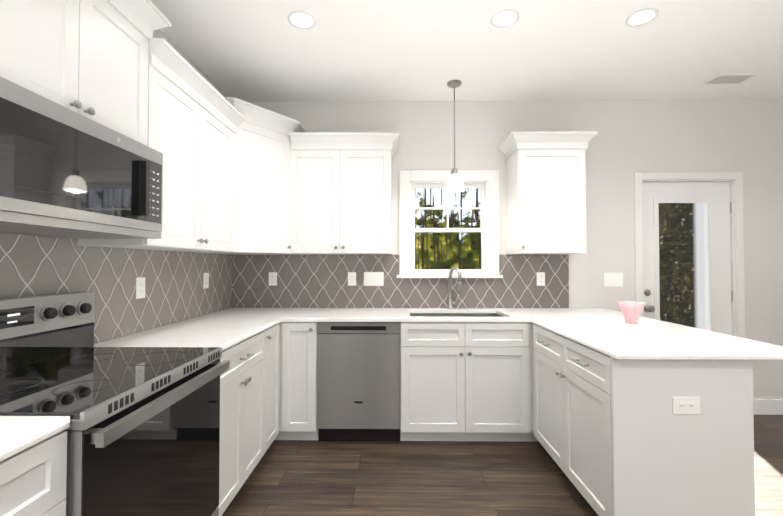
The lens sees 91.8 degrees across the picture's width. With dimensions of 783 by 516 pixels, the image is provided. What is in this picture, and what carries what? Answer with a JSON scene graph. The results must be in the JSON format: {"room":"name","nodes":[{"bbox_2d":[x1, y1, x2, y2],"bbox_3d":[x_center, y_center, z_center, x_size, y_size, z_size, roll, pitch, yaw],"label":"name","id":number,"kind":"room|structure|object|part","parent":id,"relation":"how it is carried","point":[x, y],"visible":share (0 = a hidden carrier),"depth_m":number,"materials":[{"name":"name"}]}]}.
{"room":"kitchen","nodes":[
{"label":"kitchen","id":0,"kind":"room"},
{"bbox_2d":[0,29,229,254],"bbox_3d":[-1.536,-0.080,-0.128,0.150,2.750,7.300,0,-1,1],"label":"wall","id":1,"kind":"structure","parent":0,"point":[158,33],"depth_m":2.53,"materials":[{"name":"white paint"}]},
{"bbox_2d":[0,0,87,115],"bbox_3d":[-1.282,-0.810,1.171,0.323,0.639,0.380,0,-1,1],"label":"upper cabinet","id":2,"kind":"object","parent":1,"relation":"attached to","point":[44,43],"depth_m":1.25,"materials":[{"name":"white wood"}]},
{"bbox_2d":[0,233,231,343],"bbox_3d":[-1.433,0.163,1.716,0.008,0.498,3.299,0,-1,1],"label":"backsplash","id":3,"kind":"structure","parent":1,"relation":"attached to","point":[31,265],"depth_m":1.99,"materials":[{"name":"tile"}]},
{"bbox_2d":[136,277,144,298],"bbox_3d":[-1.420,0.169,2.152,0.008,0.118,0.072,0,-1,1],"label":"electrical outlet","id":4,"kind":"object","parent":3,"relation":"attached to","point":[140,287],"visible":1,"depth_m":2.15,"materials":[{"name":"white plastic"}]},
{"bbox_2d":[203,273,208,288],"bbox_3d":[-1.411,0.172,2.892,0.008,0.118,0.072,0,-1,1],"label":"electrical outlet","id":5,"kind":"object","parent":3,"relation":"attached to","point":[205,280],"visible":1,"depth_m":2.88,"materials":[{"name":"white plastic"}]},
{"bbox_2d":[84,0,155,147],"bbox_3d":[-1.277,-0.804,1.551,0.323,0.639,0.380,0,-1,1],"label":"upper cabinet","id":6,"kind":"object","parent":1,"relation":"attached to","point":[120,32],"depth_m":1.58,"materials":[{"name":"white wood"}]},
{"bbox_2d":[0,76,162,238],"bbox_3d":[-1.224,-0.288,1.352,0.418,0.388,0.756,0,-1,1],"label":"microwave","id":7,"kind":"object","parent":6,"relation":"attached to","point":[65,172],"visible":1,"depth_m":1.25,"materials":[{"name":"silver metal"}]},
{"bbox_2d":[77,64,203,251],"bbox_3d":[-1.272,-0.472,1.971,0.323,0.837,0.470,0,-1,1],"label":"upper cabinet","id":8,"kind":"object","parent":1,"relation":"attached to","point":[177,116],"depth_m":1.98,"materials":[{"name":"white wood"}]},
{"bbox_2d":[197,104,235,254],"bbox_3d":[-1.266,-0.464,2.441,0.323,0.837,0.470,0,-1,1],"label":"upper cabinet","id":9,"kind":"object","parent":1,"relation":"attached to","point":[219,136],"depth_m":2.45,"materials":[{"name":"white wood"}]},
{"bbox_2d":[150,0,782,101],"bbox_3d":[1.439,-1.505,-0.140,6.100,0.100,7.300,0,-1,1],"label":"ceiling","id":10,"kind":"structure","parent":0,"point":[340,50],"depth_m":2.56,"materials":[{"name":"white paint"}]},
{"bbox_2d":[288,11,315,28],"bbox_3d":[-0.532,-1.411,2.253,0.164,0.006,0.164,0,-1,1],"label":"recessed light","id":11,"kind":"object","parent":10,"relation":"in","point":[301,19],"visible":1,"depth_m":2.25,"materials":[{"name":"white paint"}]},
{"bbox_2d":[445,80,463,191],"bbox_3d":[0.503,-0.971,3.033,0.150,0.859,0.150,0,-1,1],"label":"pendant light","id":12,"kind":"object","parent":10,"relation":"hanging from","point":[454,182],"visible":1,"depth_m":3.00,"materials":[{"name":"white glass"}]},
{"bbox_2d":[490,9,518,27],"bbox_3d":[0.668,-1.411,2.238,0.164,0.006,0.164,0,-1,1],"label":"recessed light","id":13,"kind":"object","parent":10,"relation":"in","point":[504,18],"visible":1,"depth_m":2.24,"materials":[{"name":"white paint"}]},
{"bbox_2d":[625,8,658,26],"bbox_3d":[1.468,-1.411,2.228,0.164,0.006,0.164,0,-1,1],"label":"recessed light","id":14,"kind":"object","parent":10,"relation":"in","point":[647,15],"visible":1,"depth_m":2.22,"materials":[{"name":"white paint"}]},
{"bbox_2d":[702,74,756,83],"bbox_3d":[2.637,-1.397,2.969,0.300,0.010,0.150,0,-1,1],"label":"ceiling vent","id":15,"kind":"object","parent":10,"relation":"in","point":[728,78],"visible":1,"depth_m":2.95,"materials":[{"name":"white metal"}]},
{"bbox_2d":[222,415,782,515],"bbox_3d":[1.439,1.345,-0.189,6.100,0.100,7.300,0,-1,1],"label":"floor","id":16,"kind":"structure","parent":0,"point":[395,478],"depth_m":2.28,"materials":[{"name":"brown wood"}]},
{"bbox_2d":[0,431,66,515],"bbox_3d":[-1.137,0.864,0.505,0.628,0.884,0.907,0,-1,1],"label":"base cabinet","id":17,"kind":"object","parent":16,"relation":"on","point":[32,480],"depth_m":0.88,"materials":[{"name":"white wood"}]},
{"bbox_2d":[0,416,69,461],"bbox_3d":[-1.134,0.406,0.512,0.633,0.030,0.907,0,-1,1],"label":"countertop","id":18,"kind":"structure","parent":17,"relation":"on","point":[17,433],"depth_m":0.89,"materials":[{"name":"white stone"}]},
{"bbox_2d":[0,292,229,515],"bbox_3d":[-1.083,0.735,1.343,0.696,1.172,0.760,0,-1,1],"label":"range","id":19,"kind":"object","parent":16,"relation":"on","point":[143,434],"visible":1,"depth_m":1.32,"materials":[{"name":"silver metal"}]},
{"bbox_2d":[218,329,267,515],"bbox_3d":[-1.118,0.890,2.060,0.628,0.884,0.672,0,-1,1],"label":"base cabinet","id":20,"kind":"object","parent":16,"relation":"on","point":[244,386],"depth_m":2.05,"materials":[{"name":"white wood"}]},
{"bbox_2d":[268,322,283,447],"bbox_3d":[-1.112,0.898,2.544,0.628,0.884,0.297,0,-1,1],"label":"base cabinet","id":21,"kind":"object","parent":16,"relation":"on","point":[276,332],"depth_m":2.61,"materials":[{"name":"white wood"}]},
{"bbox_2d":[94,316,283,350],"bbox_3d":[-1.112,0.435,2.214,0.637,0.030,0.967,0,-1,1],"label":"countertop","id":22,"kind":"structure","parent":21,"relation":"on","point":[225,332],"depth_m":2.10,"materials":[{"name":"white stone"}]},
{"bbox_2d":[280,322,318,439],"bbox_3d":[-0.674,0.907,3.029,0.275,0.884,0.628,0,-1,1],"label":"base cabinet","id":23,"kind":"object","parent":16,"relation":"on","point":[298,350],"depth_m":2.72,"materials":[{"name":"white wood"}]},
{"bbox_2d":[317,322,399,440],"bbox_3d":[-0.235,0.908,3.019,0.599,0.881,0.583,0,-1,1],"label":"dishwasher","id":24,"kind":"object","parent":16,"relation":"on","point":[358,381],"visible":0.92,"depth_m":2.73,"materials":[{"name":"silver metal"}]},
{"bbox_2d":[500,322,523,440],"bbox_3d":[1.284,0.906,3.000,0.628,0.884,0.638,0,-1,1],"label":"base cabinet","id":25,"kind":"object","parent":16,"relation":"on","point":[511,333],"depth_m":2.70,"materials":[{"name":"white wood"}]},
{"bbox_2d":[203,308,527,321],"bbox_3d":[0.214,0.449,3.021,3.268,0.030,0.637,0,-1,1],"label":"countertop","id":26,"kind":"structure","parent":25,"relation":"on","point":[290,314],"depth_m":2.90,"materials":[{"name":"white stone"}]},
{"bbox_2d":[447,267,461,308],"bbox_3d":[0.531,0.254,3.193,0.106,0.365,0.202,0,-1,1],"label":"faucet","id":27,"kind":"object","parent":26,"relation":"on","point":[451,303],"visible":1,"depth_m":3.25,"materials":[{"name":"silver metal"}]},
{"bbox_2d":[410,313,502,316],"bbox_3d":[0.513,0.569,2.994,0.752,0.209,0.417,0,-1,1],"label":"sink","id":28,"kind":"object","parent":26,"relation":"in","point":[460,314],"visible":0.06,"depth_m":3.20,"materials":[{"name":"metal"}]},
{"bbox_2d":[512,308,623,315],"bbox_3d":[1.420,0.448,2.982,0.855,0.030,0.390,0,-1,1],"label":"countertop","id":29,"kind":"structure","parent":25,"relation":"on","point":[527,311],"depth_m":3.09,"materials":[{"name":"white stone"}]},
{"bbox_2d":[528,316,782,359],"bbox_3d":[1.407,0.434,2.153,0.859,0.030,1.030,0,-1,1],"label":"countertop","id":30,"kind":"structure","parent":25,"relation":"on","point":[612,333],"depth_m":1.91,"materials":[{"name":"white stone"}]},
{"bbox_2d":[617,301,646,323],"bbox_3d":[1.558,0.355,2.451,0.176,0.138,0.174,0,-1,1],"label":"bowl","id":31,"kind":"object","parent":30,"relation":"on","point":[631,311],"visible":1,"depth_m":2.42,"materials":[{"name":"pink glass"}]},
{"bbox_2d":[524,322,754,515],"bbox_3d":[1.280,0.892,2.176,0.640,0.884,1.010,0,-1,1],"label":"base cabinet","id":32,"kind":"object","parent":16,"relation":"on","point":[613,436],"depth_m":1.68,"materials":[{"name":"white wood"}]},
{"bbox_2d":[672,397,699,413],"bbox_3d":[1.298,0.650,1.671,0.118,0.072,0.008,0,-1,1],"label":"outlet","id":33,"kind":"object","parent":32,"relation":"attached to","point":[685,405],"visible":1,"depth_m":1.67,"materials":[{"name":"white plastic"}]},
{"bbox_2d":[249,99,782,398],"bbox_3d":[1.483,-0.019,3.410,5.800,2.750,0.150,0,-1,1],"label":"wall","id":34,"kind":"structure","parent":0,"point":[632,137],"depth_m":3.34,"materials":[{"name":"white paint"}]},
{"bbox_2d":[228,100,295,254],"bbox_3d":[-0.964,-0.571,2.865,0.307,1.059,0.403,0,-1,1],"label":"upper cabinet","id":35,"kind":"object","parent":34,"relation":"attached to","point":[241,177],"depth_m":2.85,"materials":[{"name":"white wood"}]},
{"bbox_2d":[292,132,339,254],"bbox_3d":[-0.615,-0.509,3.205,0.410,0.952,0.323,0,-1,1],"label":"upper cabinet","id":36,"kind":"object","parent":34,"relation":"attached to","point":[315,155],"depth_m":3.05,"materials":[{"name":"white wood"}]},
{"bbox_2d":[340,132,391,254],"bbox_3d":[-0.205,-0.509,3.200,0.410,0.952,0.323,0,-1,1],"label":"upper cabinet","id":37,"kind":"object","parent":34,"relation":"attached to","point":[365,157],"depth_m":3.04,"materials":[{"name":"white wood"}]},
{"bbox_2d":[232,255,568,307],"bbox_3d":[0.082,0.204,3.344,2.939,0.469,0.007,0,-1,1],"label":"backsplash","id":38,"kind":"structure","parent":34,"relation":"attached to","point":[303,281],"depth_m":3.34,"materials":[{"name":"tile"}]},
{"bbox_2d":[269,272,276,285],"bbox_3d":[-1.048,0.184,3.350,0.072,0.118,0.008,0,-1,1],"label":"electrical outlet","id":39,"kind":"object","parent":38,"relation":"attached to","point":[272,278],"visible":1,"depth_m":3.35,"materials":[{"name":"white plastic"}]},
{"bbox_2d":[348,272,355,285],"bbox_3d":[-0.348,0.184,3.341,0.072,0.118,0.008,0,-1,1],"label":"electrical outlet","id":40,"kind":"object","parent":38,"relation":"attached to","point":[351,278],"visible":1,"depth_m":3.34,"materials":[{"name":"white plastic"}]},
{"bbox_2d":[364,272,383,285],"bbox_3d":[-0.156,0.184,3.340,0.175,0.122,0.005,0,-1,1],"label":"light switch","id":41,"kind":"object","parent":38,"relation":"attached to","point":[373,278],"visible":1,"depth_m":3.34,"materials":[{"name":"white plastic"}]},
{"bbox_2d":[536,272,544,285],"bbox_3d":[1.307,0.184,3.321,0.072,0.118,0.008,0,-1,1],"label":"electrical outlet","id":42,"kind":"object","parent":38,"relation":"attached to","point":[540,278],"visible":1,"depth_m":3.32,"materials":[{"name":"white plastic"}]},
{"bbox_2d":[397,170,502,277],"bbox_3d":[0.507,-0.298,3.379,0.924,0.948,0.145,0,-1,1],"label":"window","id":43,"kind":"structure","parent":34,"relation":"in","point":[489,179],"depth_m":3.34,"materials":[{"name":"white paint"}]},
{"bbox_3d":[0.508,-0.265,3.420,0.664,0.802,0.058,0,-1,1],"label":"window sash","id":44,"kind":"part","parent":43,"relation":"part of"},
{"bbox_2d":[504,132,587,254],"bbox_3d":[1.280,-0.509,3.182,0.540,0.952,0.323,0,-1,1],"label":"upper cabinet","id":45,"kind":"object","parent":34,"relation":"attached to","point":[546,171],"depth_m":3.03,"materials":[{"name":"white wood"}]},
{"bbox_2d":[604,273,622,286],"bbox_3d":[1.942,0.189,3.321,0.165,0.122,0.008,0,-1,1],"label":"light switch","id":46,"kind":"object","parent":34,"relation":"attached to","point":[613,279],"visible":1,"depth_m":3.32,"materials":[{"name":"white plastic"}]},
{"bbox_2d":[642,182,732,334],"bbox_3d":[2.603,0.337,3.331,0.796,2.019,0.112,0,-1,1],"label":"door","id":47,"kind":"structure","parent":34,"relation":"in","point":[715,196],"depth_m":3.35,"materials":[{"name":"white paint"}]},
{"bbox_2d":[634,172,744,337],"bbox_3d":[2.597,0.304,3.371,0.934,2.102,0.149,0,-1,1],"label":"door frame","id":48,"kind":"structure","parent":34,"relation":"attached to","point":[735,179],"depth_m":3.31,"materials":[{"name":"white paint"}]},
{"bbox_2d":[753,399,782,414],"bbox_3d":[2.996,1.289,3.285,2.769,0.130,0.015,0,-1,1],"label":"baseboard","id":49,"kind":"structure","parent":34,"relation":"attached to","point":[767,406],"depth_m":3.27,"materials":[{"name":"white paint"}]},
{"label":"outside","id":50,"kind":"structure","parent":0,"visible":0},
{"bbox_2d":[415,189,480,268],"bbox_3d":[0.508,-0.264,3.476,0.664,0.802,0.001,0,-1,1],"label":"window glass","id":51,"kind":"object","parent":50,"point":[431,258],"depth_m":3.48,"materials":[{"name":"clear glass"}]},
{"bbox_2d":[659,203,709,330],"bbox_3d":[2.577,0.420,3.374,0.500,1.870,0.001,0,-1,1],"label":"door glass","id":52,"kind":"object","parent":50,"point":[699,277],"depth_m":3.38,"materials":[{"name":"clear glass"}]}
]}

